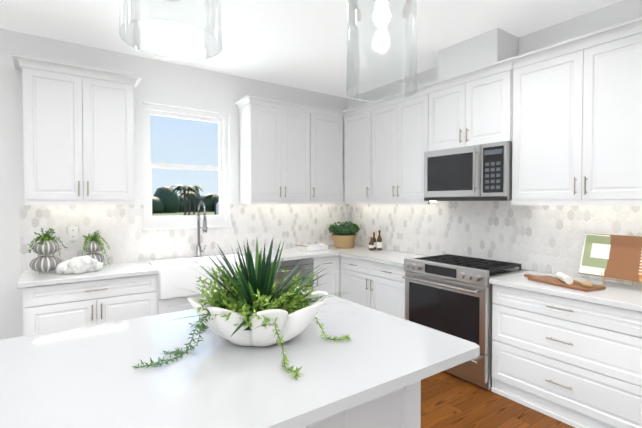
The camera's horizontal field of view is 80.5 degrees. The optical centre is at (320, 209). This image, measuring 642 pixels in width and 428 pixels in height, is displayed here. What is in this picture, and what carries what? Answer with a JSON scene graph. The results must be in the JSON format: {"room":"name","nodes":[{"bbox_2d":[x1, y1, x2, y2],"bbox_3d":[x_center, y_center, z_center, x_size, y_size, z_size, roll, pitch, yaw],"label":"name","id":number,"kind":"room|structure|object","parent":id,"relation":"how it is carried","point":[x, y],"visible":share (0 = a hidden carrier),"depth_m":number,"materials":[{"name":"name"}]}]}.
{"room":"kitchen","nodes":[
{"label":"kitchen","id":0,"kind":"room"},
{"bbox_2d":[0,28,347,339],"bbox_3d":[-2.631,-0.051,3.462,7.550,3.014,0.150,-1,1,-35],"label":"wall","id":1,"kind":"structure","parent":0,"point":[167,84],"depth_m":3.73,"materials":[{"name":"white paint"}]},
{"bbox_2d":[19,55,86,200],"bbox_3d":[-2.356,-0.658,3.344,0.414,1.163,0.320,-1,1,-35],"label":"upper cabinet","id":2,"kind":"object","parent":1,"relation":"attached to","point":[54,159],"depth_m":3.21,"materials":[{"name":"white wood"}]},
{"bbox_2d":[83,66,134,200],"bbox_3d":[-2.017,-0.663,3.581,0.414,1.163,0.320,-1,1,-35],"label":"upper cabinet","id":3,"kind":"object","parent":1,"relation":"attached to","point":[108,95],"depth_m":3.45,"materials":[{"name":"white wood"}]},
{"bbox_2d":[20,204,347,273],"bbox_3d":[-1.138,0.255,4.418,3.714,0.619,0.005,-1,1,-35],"label":"tile backsplash","id":4,"kind":"structure","parent":1,"relation":"attached to","point":[121,226],"depth_m":4.05,"materials":[{"name":"tile"}]},
{"bbox_2d":[68,226,77,240],"bbox_3d":[-2.335,0.229,3.570,0.076,0.134,0.008,-1,1,-35],"label":"outlet","id":5,"kind":"object","parent":4,"relation":"attached to","point":[72,233],"visible":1,"depth_m":3.56,"materials":[{"name":"white plastic"}]},
{"bbox_2d":[142,103,231,230],"bbox_3d":[-1.486,-0.446,4.230,0.977,1.325,0.163,-1,1,-35],"label":"window unit","id":6,"kind":"structure","parent":1,"relation":"in","point":[151,221],"depth_m":4.21,"materials":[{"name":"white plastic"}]},
{"bbox_2d":[239,97,282,200],"bbox_3d":[-0.717,-0.680,4.492,0.400,1.163,0.320,-1,1,-35],"label":"upper cabinet","id":7,"kind":"object","parent":1,"relation":"attached to","point":[260,118],"depth_m":4.36,"materials":[{"name":"white wood"}]},
{"bbox_2d":[283,101,310,200],"bbox_3d":[-0.389,-0.685,4.721,0.400,1.163,0.320,-1,1,-35],"label":"upper cabinet","id":8,"kind":"object","parent":1,"relation":"attached to","point":[296,117],"depth_m":4.59,"materials":[{"name":"white wood"}]},
{"bbox_2d":[311,106,342,200],"bbox_3d":[-0.010,-0.690,4.987,0.526,1.163,0.320,-1,1,-35],"label":"upper cabinet","id":9,"kind":"object","parent":1,"relation":"attached to","point":[326,124],"depth_m":4.85,"materials":[{"name":"white wood"}]},
{"bbox_2d":[0,0,621,97],"bbox_3d":[-0.451,-1.522,0.321,7.550,0.050,7.750,-1,1,-35],"label":"ceiling","id":10,"kind":"structure","parent":0,"point":[300,44],"depth_m":3.28,"materials":[{"name":"white paint"}]},
{"bbox_2d":[119,0,222,60],"bbox_3d":[-0.387,-0.971,0.981,0.252,1.076,0.252,-1,1,-35],"label":"pendant light","id":11,"kind":"object","parent":10,"relation":"hanging from","point":[130,20],"visible":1,"depth_m":1.05,"materials":[{"name":"clear glass"}]},
{"bbox_2d":[346,0,417,101],"bbox_3d":[0.215,-0.966,1.342,0.252,1.100,0.252,-1,1,-35],"label":"pendant light","id":12,"kind":"object","parent":10,"relation":"hanging from","point":[381,16],"visible":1,"depth_m":1.41,"materials":[{"name":"clear glass"}]},
{"bbox_2d":[348,0,641,204],"bbox_3d":[2.623,-0.030,2.412,0.150,3.014,7.600,-1,1,-35],"label":"wall","id":13,"kind":"structure","parent":0,"point":[620,12],"depth_m":3.17,"materials":[{"name":"white paint"}]},
{"bbox_2d":[343,105,370,200],"bbox_3d":[0.585,-0.688,4.882,0.320,1.163,0.526,-1,1,-35],"label":"upper cabinet","id":14,"kind":"object","parent":13,"relation":"attached to","point":[357,121],"depth_m":4.78,"materials":[{"name":"white wood"}]},
{"bbox_2d":[371,97,394,200],"bbox_3d":[0.858,-0.680,4.491,0.320,1.163,0.428,-1,1,-35],"label":"upper cabinet","id":15,"kind":"object","parent":13,"relation":"attached to","point":[382,113],"depth_m":4.41,"materials":[{"name":"white wood"}]},
{"bbox_2d":[395,85,426,200],"bbox_3d":[1.104,-0.674,4.141,0.320,1.163,0.429,-1,1,-35],"label":"upper cabinet","id":16,"kind":"object","parent":13,"relation":"attached to","point":[410,112],"depth_m":4.07,"materials":[{"name":"white wood"}]},
{"bbox_2d":[427,77,462,150],"bbox_3d":[1.348,-0.914,3.777,0.332,0.668,0.428,-1,1,-35],"label":"upper cabinet","id":17,"kind":"object","parent":13,"relation":"attached to","point":[445,99],"depth_m":3.69,"materials":[{"name":"white wood"}]},
{"bbox_2d":[435,27,518,84],"bbox_3d":[1.470,-1.401,3.586,0.340,0.312,0.610,-1,1,-35],"label":"soffit","id":18,"kind":"object","parent":13,"relation":"attached to","point":[484,50],"depth_m":3.41,"materials":[{"name":"white paint"}]},
{"bbox_2d":[463,57,510,146],"bbox_3d":[1.593,-0.907,3.427,0.332,0.668,0.428,-1,1,-35],"label":"upper cabinet","id":19,"kind":"object","parent":13,"relation":"attached to","point":[486,93],"depth_m":3.32,"materials":[{"name":"white wood"}]},
{"bbox_2d":[424,141,511,200],"bbox_3d":[1.421,-0.325,3.579,0.449,0.494,0.850,-1,1,-35],"label":"microwave","id":20,"kind":"object","parent":19,"relation":"attached to","point":[481,172],"visible":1,"depth_m":3.40,"materials":[{"name":"silver metal"}]},
{"bbox_2d":[348,201,641,286],"bbox_3d":[1.426,0.199,3.989,0.005,0.746,3.630,-1,1,-35],"label":"tile backsplash","id":21,"kind":"structure","parent":13,"relation":"attached to","point":[545,238],"depth_m":3.59,"materials":[{"name":"tile"}]},
{"bbox_2d":[511,37,578,200],"bbox_3d":[1.872,-0.652,3.044,0.320,1.163,0.518,-1,1,-35],"label":"upper cabinet","id":22,"kind":"object","parent":13,"relation":"attached to","point":[565,118],"depth_m":2.94,"materials":[{"name":"white wood"}]},
{"bbox_2d":[579,17,641,200],"bbox_3d":[2.169,-0.644,2.620,0.320,1.163,0.517,-1,1,-35],"label":"upper cabinet","id":23,"kind":"object","parent":13,"relation":"attached to","point":[610,61],"depth_m":2.60,"materials":[{"name":"white wood"}]},
{"bbox_2d":[421,371,574,427],"bbox_3d":[-0.451,1.542,0.381,7.550,0.050,7.750,-1,1,-35],"label":"floor","id":24,"kind":"structure","parent":0,"point":[448,400],"depth_m":2.78,"materials":[{"name":"brown wood"}]},
{"bbox_2d":[23,276,160,335],"bbox_3d":[-2.047,1.020,3.413,0.965,0.876,0.615,-1,1,-35],"label":"base cabinet","id":25,"kind":"object","parent":24,"relation":"on","point":[54,307],"depth_m":3.14,"materials":[{"name":"white wood"}]},
{"bbox_2d":[17,245,428,287],"bbox_3d":[-0.642,0.557,3.721,3.690,0.038,1.708,-1,1,-35],"label":"countertop","id":26,"kind":"structure","parent":25,"relation":"on","point":[357,260],"depth_m":4.22,"materials":[{"name":"white stone"}]},
{"bbox_2d":[28,228,67,273],"bbox_3d":[-2.309,0.346,3.208,0.287,0.376,0.269,-1,1,-35],"label":"vase","id":27,"kind":"object","parent":26,"relation":"on","point":[45,246],"visible":0.98,"depth_m":3.16,"materials":[{"name":"grey ceramic"}]},
{"bbox_2d":[55,255,102,273],"bbox_3d":[-2.077,0.470,3.270,0.363,0.148,0.199,-1,1,-35],"label":"decor","id":28,"kind":"object","parent":26,"relation":"on","point":[79,264],"visible":1,"depth_m":3.21,"materials":[{"name":"white stone"}]},
{"bbox_2d":[81,230,109,266],"bbox_3d":[-2.128,0.364,3.553,0.269,0.340,0.239,-1,1,-35],"label":"vase","id":29,"kind":"object","parent":26,"relation":"on","point":[94,244],"visible":0.9,"depth_m":3.50,"materials":[{"name":"grey ceramic"}]},
{"bbox_2d":[149,253,254,299],"bbox_3d":[-1.209,0.667,3.887,0.936,0.284,0.540,-1,1,-35],"label":"sink","id":30,"kind":"object","parent":26,"relation":"in","point":[183,272],"depth_m":3.57,"materials":[{"name":"white ceramic"}]},
{"bbox_2d":[197,200,207,255],"bbox_3d":[-1.289,0.217,4.097,0.060,0.626,0.269,-1,1,-35],"label":"faucet","id":31,"kind":"object","parent":26,"relation":"on","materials":[{"name":"silver metal"}]},
{"bbox_2d":[295,244,327,250],"bbox_3d":[-0.157,0.469,4.785,0.472,0.092,0.200,-1,1,-35],"label":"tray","id":32,"kind":"object","parent":26,"relation":"on","point":[310,247],"visible":1,"depth_m":4.75,"materials":[{"name":"white ceramic"}]},
{"bbox_2d":[328,221,359,247],"bbox_3d":[0.311,0.332,5.068,0.420,0.355,0.429,-1,1,-35],"label":"potted plant","id":33,"kind":"object","parent":26,"relation":"on","point":[344,235],"visible":1,"depth_m":4.95,"materials":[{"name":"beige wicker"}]},
{"bbox_2d":[369,236,375,249],"bbox_3d":[0.631,0.431,4.750,0.064,0.168,0.064,1,2,43],"label":"oil bottle","id":34,"kind":"object","parent":26,"relation":"on","point":[373,244],"depth_m":4.74,"materials":[{"name":"brown"}]},
{"bbox_2d":[376,230,381,249],"bbox_3d":[0.734,0.391,4.760,0.064,0.248,0.064,1,2,43],"label":"oil bottle","id":35,"kind":"object","parent":26,"relation":"on","point":[379,240],"depth_m":4.74,"materials":[{"name":"brown glass"}]},
{"bbox_2d":[161,296,205,313],"bbox_3d":[-1.456,1.012,3.827,0.480,0.876,0.615,-1,1,-35],"label":"base cabinet","id":36,"kind":"object","parent":24,"relation":"on","point":[167,306],"depth_m":3.55,"materials":[{"name":"white wood"}]},
{"bbox_2d":[272,272,316,291],"bbox_3d":[-0.562,1.000,4.453,0.739,0.876,0.615,-1,1,-35],"label":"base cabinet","id":37,"kind":"object","parent":24,"relation":"on","point":[280,274],"depth_m":4.21,"materials":[{"name":"white wood"}]},
{"bbox_2d":[317,280,340,297],"bbox_3d":[-0.100,0.993,4.777,0.388,0.876,0.615,-1,1,-35],"label":"base cabinet","id":38,"kind":"object","parent":24,"relation":"on","point":[327,286],"depth_m":4.57,"materials":[{"name":"white wood"}]},
{"bbox_2d":[341,272,368,306],"bbox_3d":[0.630,0.997,4.605,0.600,0.876,0.574,-1,1,-35],"label":"base cabinet","id":39,"kind":"object","parent":24,"relation":"on","point":[356,288],"depth_m":4.40,"materials":[{"name":"white wood"}]},
{"bbox_2d":[308,382,420,427],"bbox_3d":[-0.469,1.052,1.733,1.679,0.876,0.921,-1,1,-35],"label":"kitchen island","id":40,"kind":"object","parent":24,"relation":"on","point":[402,409],"depth_m":1.71,"materials":[{"name":"white wood"}]},
{"bbox_2d":[0,290,479,427],"bbox_3d":[-0.390,0.596,1.617,1.740,0.040,1.256,-1,1,-35],"label":"island countertop","id":41,"kind":"structure","parent":40,"relation":"on","point":[79,377],"depth_m":1.37,"materials":[{"name":"white stone"}]},
{"bbox_2d":[132,235,352,380],"bbox_3d":[-0.321,0.345,1.645,0.919,0.460,0.887,-1,1,-35],"label":"centerpiece","id":42,"kind":"object","parent":41,"relation":"on","point":[249,307],"visible":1,"depth_m":1.57,"materials":[{"name":"white"}]},
{"bbox_2d":[369,268,404,318],"bbox_3d":[0.954,1.006,4.143,0.600,0.876,0.554,-1,1,-35],"label":"base cabinet","id":43,"kind":"object","parent":24,"relation":"on","point":[386,289],"depth_m":3.97,"materials":[{"name":"white wood"}]},
{"bbox_2d":[402,254,527,389],"bbox_3d":[1.297,0.968,3.515,0.737,0.975,0.849,-1,1,-35],"label":"range oven","id":44,"kind":"object","parent":24,"relation":"on","point":[450,294],"visible":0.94,"depth_m":3.24,"materials":[{"name":"silver metal"}]},
{"bbox_2d":[491,284,641,427],"bbox_3d":[1.904,1.032,2.787,0.600,0.876,1.030,-1,1,-35],"label":"base cabinet","id":45,"kind":"object","parent":24,"relation":"on","point":[571,357],"depth_m":2.58,"materials":[{"name":"white wood"}]},
{"bbox_2d":[489,272,641,311],"bbox_3d":[1.895,0.576,2.755,0.642,0.038,1.058,-1,1,-35],"label":"countertop","id":46,"kind":"structure","parent":45,"relation":"on","point":[629,297],"depth_m":2.60,"materials":[{"name":"white stone"}]},
{"bbox_2d":[524,272,605,291],"bbox_3d":[1.779,0.517,2.844,0.220,0.071,0.540,0,1,-23],"label":"cutting board","id":47,"kind":"object","parent":46,"relation":"on","point":[561,279],"visible":1,"depth_m":2.72,"materials":[{"name":"brown wood"}]},
{"bbox_2d":[579,233,641,291],"bbox_3d":[2.172,0.372,2.690,0.264,0.369,0.524,-1,1,-35],"label":"cookbook","id":48,"kind":"object","parent":46,"relation":"on","point":[603,256],"visible":0.96,"depth_m":2.71,"materials":[{"name":"brown paper"}]},
{"label":"outside","id":49,"kind":"structure","parent":0,"visible":0},
{"bbox_2d":[152,212,213,215],"bbox_3d":[-23.483,0.365,74.433,120.000,0.110,139.700,-1,1,-35],"label":"ground","id":50,"kind":"structure","parent":49,"point":[177,214],"depth_m":52.42,"materials":[{"name":"green plant"}]},
{"bbox_2d":[170,185,197,214],"bbox_3d":[-15.607,-0.909,43.131,3.130,3.715,3.269,-1,1,-35],"label":"palm tree","id":51,"kind":"object","parent":50,"relation":"on","point":[184,188],"depth_m":43.11,"materials":[{"name":"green plant"}]},
{"bbox_2d":[152,186,218,212],"bbox_3d":[1.660,-1.559,57.147,105.800,4.433,51.200,-1,1,-35],"label":"treeline","id":52,"kind":"object","parent":50,"relation":"on","point":[165,204],"depth_m":60.56,"materials":[{"name":"green plant"}]},
{"bbox_2d":[176,191,197,214],"bbox_3d":[-16.561,-0.699,47.384,2.793,3.135,3.376,-1,1,-35],"label":"palm tree","id":53,"kind":"object","parent":50,"relation":"on","point":[188,195],"depth_m":47.28,"materials":[{"name":"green plant"}]},
{"bbox_2d":[189,185,203,213],"bbox_3d":[-18.010,-1.309,53.502,3.017,4.106,3.294,-1,1,-35],"label":"palm tree","id":54,"kind":"object","parent":50,"relation":"on","point":[197,187],"depth_m":53.60,"materials":[{"name":"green plant"}]},
{"bbox_2d":[200,193,218,214],"bbox_3d":[-12.268,-0.410,43.158,3.333,2.728,3.229,-1,1,-35],"label":"palm tree","id":55,"kind":"object","parent":50,"relation":"on","point":[215,197],"depth_m":42.59,"materials":[{"name":"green plant"}]},
{"bbox_2d":[216,202,218,214],"bbox_3d":[-3.883,0.540,18.380,4.700,1.750,1.920,0,1,23],"label":"car","id":56,"kind":"object","parent":50,"relation":"on","point":[217,208],"depth_m":17.84,"materials":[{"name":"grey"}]}
]}

